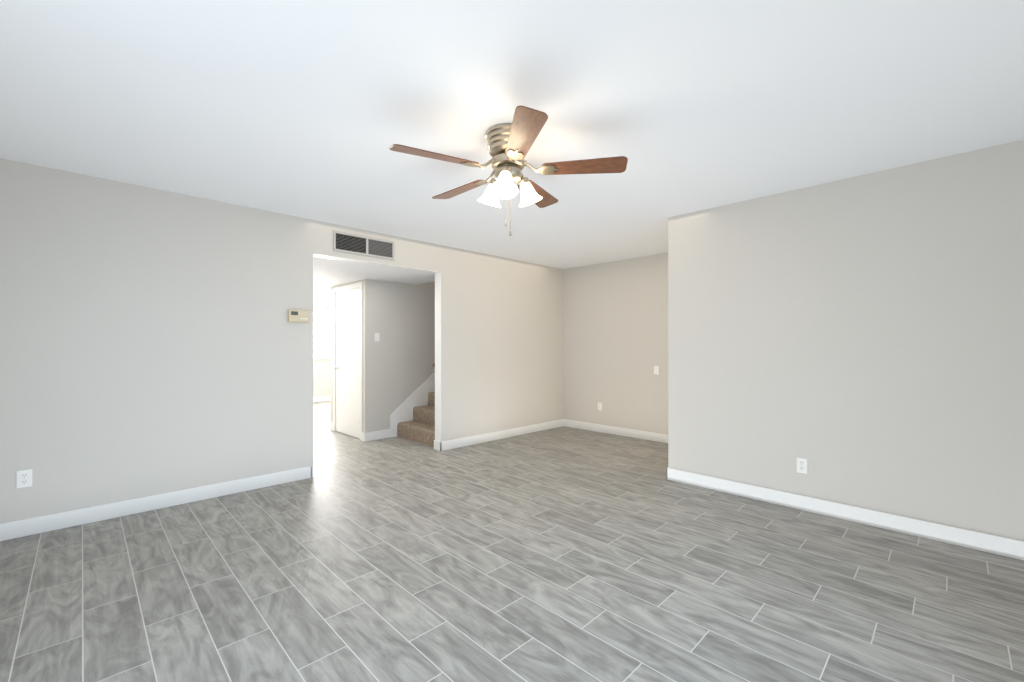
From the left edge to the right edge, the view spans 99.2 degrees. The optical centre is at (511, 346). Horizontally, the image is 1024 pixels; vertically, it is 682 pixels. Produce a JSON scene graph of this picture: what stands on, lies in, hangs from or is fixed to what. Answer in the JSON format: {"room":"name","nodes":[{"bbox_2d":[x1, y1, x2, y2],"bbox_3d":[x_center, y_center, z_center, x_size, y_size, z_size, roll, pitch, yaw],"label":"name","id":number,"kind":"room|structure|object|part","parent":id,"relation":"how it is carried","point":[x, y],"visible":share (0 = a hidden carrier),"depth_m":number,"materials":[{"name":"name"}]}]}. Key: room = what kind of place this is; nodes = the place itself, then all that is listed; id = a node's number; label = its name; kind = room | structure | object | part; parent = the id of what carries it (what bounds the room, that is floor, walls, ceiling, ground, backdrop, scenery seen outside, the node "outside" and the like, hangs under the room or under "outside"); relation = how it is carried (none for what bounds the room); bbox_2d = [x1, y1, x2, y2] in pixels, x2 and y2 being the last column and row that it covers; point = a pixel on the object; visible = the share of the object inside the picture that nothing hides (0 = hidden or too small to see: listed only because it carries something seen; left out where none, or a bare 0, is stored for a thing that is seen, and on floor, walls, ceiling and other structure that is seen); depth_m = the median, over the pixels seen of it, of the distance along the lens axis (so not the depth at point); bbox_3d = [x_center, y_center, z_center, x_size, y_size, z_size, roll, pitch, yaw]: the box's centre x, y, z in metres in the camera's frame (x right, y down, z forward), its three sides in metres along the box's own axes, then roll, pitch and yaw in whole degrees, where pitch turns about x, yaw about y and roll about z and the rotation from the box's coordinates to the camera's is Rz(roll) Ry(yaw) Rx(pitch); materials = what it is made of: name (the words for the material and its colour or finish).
{"room":"empty living room","nodes":[
{"label":"empty living room","id":0,"kind":"room"},
{"bbox_2d":[0,158,563,523],"bbox_3d":[-0.983,-0.040,5.112,7.620,2.560,0.120,0,0,-45],"label":"wall","id":1,"kind":"structure","parent":0,"point":[153,341],"depth_m":3.43,"materials":[{"name":"paint"}]},
{"bbox_2d":[16,469,31,487],"bbox_3d":[-3.186,0.865,2.849,0.070,0.114,0.009,0,0,-45],"label":"outlet","id":2,"kind":"object","parent":1,"relation":"attached to","point":[23,478],"visible":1,"depth_m":2.85,"materials":[{"name":"white plastic"}]},
{"bbox_2d":[0,466,312,540],"bbox_3d":[-2.718,1.185,3.319,2.330,0.110,0.037,0,0,-45],"label":"baseboard","id":3,"kind":"structure","parent":1,"relation":"attached to","point":[36,525],"depth_m":3.25,"materials":[{"name":"white wood"}]},
{"bbox_2d":[287,309,308,322],"bbox_3d":[-1.972,-0.280,4.029,0.190,0.120,0.032,0,0,-45],"label":"thermostat","id":4,"kind":"object","parent":1,"relation":"attached to","point":[297,316],"visible":1,"depth_m":4.02,"materials":[{"name":"beige plastic"}]},
{"bbox_2d":[333,230,393,259],"bbox_3d":[-1.513,-1.035,4.497,0.660,0.200,0.012,0,0,-45],"label":"air vent","id":5,"kind":"object","parent":1,"relation":"in","point":[344,242],"visible":1,"depth_m":4.48,"materials":[{"name":"silver metal"}]},
{"bbox_2d":[313,254,440,476],"bbox_3d":[-1.406,0.180,4.694,1.470,2.120,0.124,0,0,-45],"label":"liner","id":6,"kind":"object","parent":1,"relation":"attached to","point":[437,356],"visible":0.67,"depth_m":5.18,"materials":[{"name":"white wood"}]},
{"bbox_2d":[436,419,563,450],"bbox_3d":[-0.032,1.185,5.968,2.304,0.110,0.037,0,0,-45],"label":"baseboard","id":7,"kind":"structure","parent":1,"relation":"attached to","point":[471,440],"depth_m":5.76,"materials":[{"name":"white wood"}]},
{"bbox_2d":[314,307,329,396],"bbox_3d":[-4.536,0.180,9.656,4.340,2.120,0.120,0,0,-45],"label":"wall","id":8,"kind":"structure","parent":0,"point":[321,377],"depth_m":9.81,"materials":[{"name":"paint"}]},
{"bbox_2d":[314,310,329,358],"bbox_3d":[-4.198,-0.260,9.882,1.200,1.100,0.030,0,0,-45],"label":"window","id":9,"kind":"structure","parent":8,"relation":"in","point":[321,334],"depth_m":9.81,"materials":[{"name":"white"}]},
{"bbox_2d":[314,396,329,401],"bbox_3d":[-4.489,1.185,9.608,4.100,0.110,0.014,0,0,-45],"label":"baseboard","id":10,"kind":"structure","parent":8,"relation":"attached to","point":[324,398],"depth_m":9.80,"materials":[{"name":"white wood"}]},
{"bbox_2d":[330,280,362,431],"bbox_3d":[-2.287,0.180,6.150,0.120,2.120,1.070,0,0,-45],"label":"wall","id":11,"kind":"structure","parent":0,"point":[331,354],"depth_m":6.43,"materials":[{"name":"paint"}]},
{"bbox_2d":[333,288,359,438],"bbox_3d":[-2.296,0.227,6.057,0.101,2.011,0.788,0,0,-45],"label":"door","id":12,"kind":"structure","parent":11,"relation":"in","point":[347,367],"depth_m":6.05,"materials":[{"name":"white wood"}]},
{"bbox_2d":[333,282,361,439],"bbox_3d":[-2.253,0.195,6.107,0.132,2.090,0.920,0,0,-45],"label":"door frame","id":13,"kind":"structure","parent":11,"relation":"attached to","point":[348,287],"depth_m":5.96,"materials":[{"name":"white wood"}]},
{"bbox_2d":[314,257,434,307],"bbox_3d":[-2.567,-1.040,7.658,4.340,0.320,5.730,0,0,-45],"label":"ceiling","id":14,"kind":"structure","parent":0,"point":[331,267],"depth_m":5.42,"materials":[{"name":"white paint"}]},
{"bbox_2d":[363,279,434,432],"bbox_3d":[-0.530,-1.260,7.096,3.950,5.000,0.050,0,0,-45],"label":"wall","id":15,"kind":"structure","parent":0,"point":[398,363],"depth_m":5.98,"materials":[{"name":"paint"}]},
{"bbox_2d":[362,429,390,440],"bbox_3d":[-1.789,1.185,5.810,0.379,0.110,0.014,0,0,-45],"label":"baseboard","id":16,"kind":"structure","parent":15,"relation":"attached to","point":[369,436],"depth_m":5.79,"materials":[{"name":"white wood"}]},
{"bbox_2d":[375,333,379,341],"bbox_3d":[-1.794,-0.120,5.807,0.070,0.114,0.010,0,0,-45],"label":"light switch","id":17,"kind":"object","parent":15,"relation":"attached to","point":[377,337],"visible":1,"depth_m":5.81,"materials":[{"name":"white plastic"}]},
{"bbox_2d":[390,373,434,436],"bbox_3d":[-0.478,-0.166,7.104,3.305,2.812,0.012,0,0,-45],"label":"board","id":18,"kind":"object","parent":15,"relation":"attached to","point":[403,412],"visible":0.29,"depth_m":6.17,"materials":[{"name":"white wood"}]},
{"bbox_2d":[0,401,1023,681],"bbox_3d":[-1.137,1.290,5.269,7.620,0.100,11.140,0,0,-45],"label":"floor","id":19,"kind":"structure","parent":0,"point":[564,555],"depth_m":2.27,"materials":[{"name":"grey tile"}]},
{"bbox_2d":[397,392,434,446],"bbox_3d":[0.006,0.005,6.872,3.480,2.470,0.992,0,0,-45],"label":"stairs","id":20,"kind":"structure","parent":19,"relation":"on","point":[420,427],"depth_m":5.86,"materials":[{"name":"carpet"}]},
{"bbox_2d":[0,0,1023,268],"bbox_3d":[0.433,-1.260,2.794,6.380,0.120,5.410,0,0,-45],"label":"ceiling","id":21,"kind":"structure","parent":0,"point":[316,110],"depth_m":2.12,"materials":[{"name":"white paint"}]},
{"bbox_2d":[389,105,627,235],"bbox_3d":[-0.056,-0.912,2.501,1.273,0.576,1.222,0,0,-45],"label":"fan","id":22,"kind":"object","parent":21,"relation":"hanging from","point":[509,145],"visible":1,"depth_m":2.38,"materials":[{"name":"brown wood"}]},
{"bbox_3d":[-0.033,-0.880,2.496,0.379,0.141,0.364,0,0,-45],"label":"lamp shade","id":23,"kind":"part","parent":22,"relation":"part of","materials":[{"name":"white glass"}]},
{"bbox_2d":[564,253,667,434],"bbox_3d":[2.662,0.020,4.991,0.120,2.440,5.170,0,0,-45],"label":"wall","id":24,"kind":"structure","parent":0,"point":[615,332],"depth_m":6.09,"materials":[{"name":"paint"}]},
{"bbox_2d":[598,402,601,410],"bbox_3d":[1.271,0.870,6.310,0.009,0.114,0.070,0,0,-45],"label":"outlet","id":25,"kind":"object","parent":24,"relation":"attached to","point":[599,406],"visible":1,"depth_m":6.31,"materials":[{"name":"white plastic"}]},
{"bbox_2d":[564,419,667,442],"bbox_3d":[2.614,1.185,4.944,0.014,0.110,5.170,0,0,-45],"label":"baseboard","id":26,"kind":"structure","parent":24,"relation":"attached to","point":[645,435],"depth_m":6.08,"materials":[{"name":"white wood"}]},
{"bbox_2d":[654,366,658,374],"bbox_3d":[1.882,0.310,5.690,0.010,0.114,0.070,0,0,-45],"label":"light switch","id":27,"kind":"object","parent":24,"relation":"attached to","point":[656,369],"visible":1,"depth_m":5.68,"materials":[{"name":"white plastic"}]},
{"bbox_2d":[668,140,1023,540],"bbox_3d":[2.472,0.020,3.119,0.120,2.440,2.770,0,0,-45],"label":"wall","id":28,"kind":"structure","parent":0,"point":[857,341],"depth_m":3.04,"materials":[{"name":"paint"}]},
{"bbox_2d":[797,457,806,473],"bbox_3d":[2.198,0.905,3.305,0.009,0.114,0.070,0,0,-45],"label":"outlet","id":29,"kind":"object","parent":28,"relation":"attached to","point":[801,465],"visible":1,"depth_m":3.30,"materials":[{"name":"white plastic"}]},
{"bbox_2d":[666,467,1023,560],"bbox_3d":[2.415,1.185,3.094,0.037,0.110,2.754,0,0,-45],"label":"baseboard","id":30,"kind":"structure","parent":28,"relation":"attached to","point":[994,544],"depth_m":3.03,"materials":[{"name":"white wood"}]}
]}

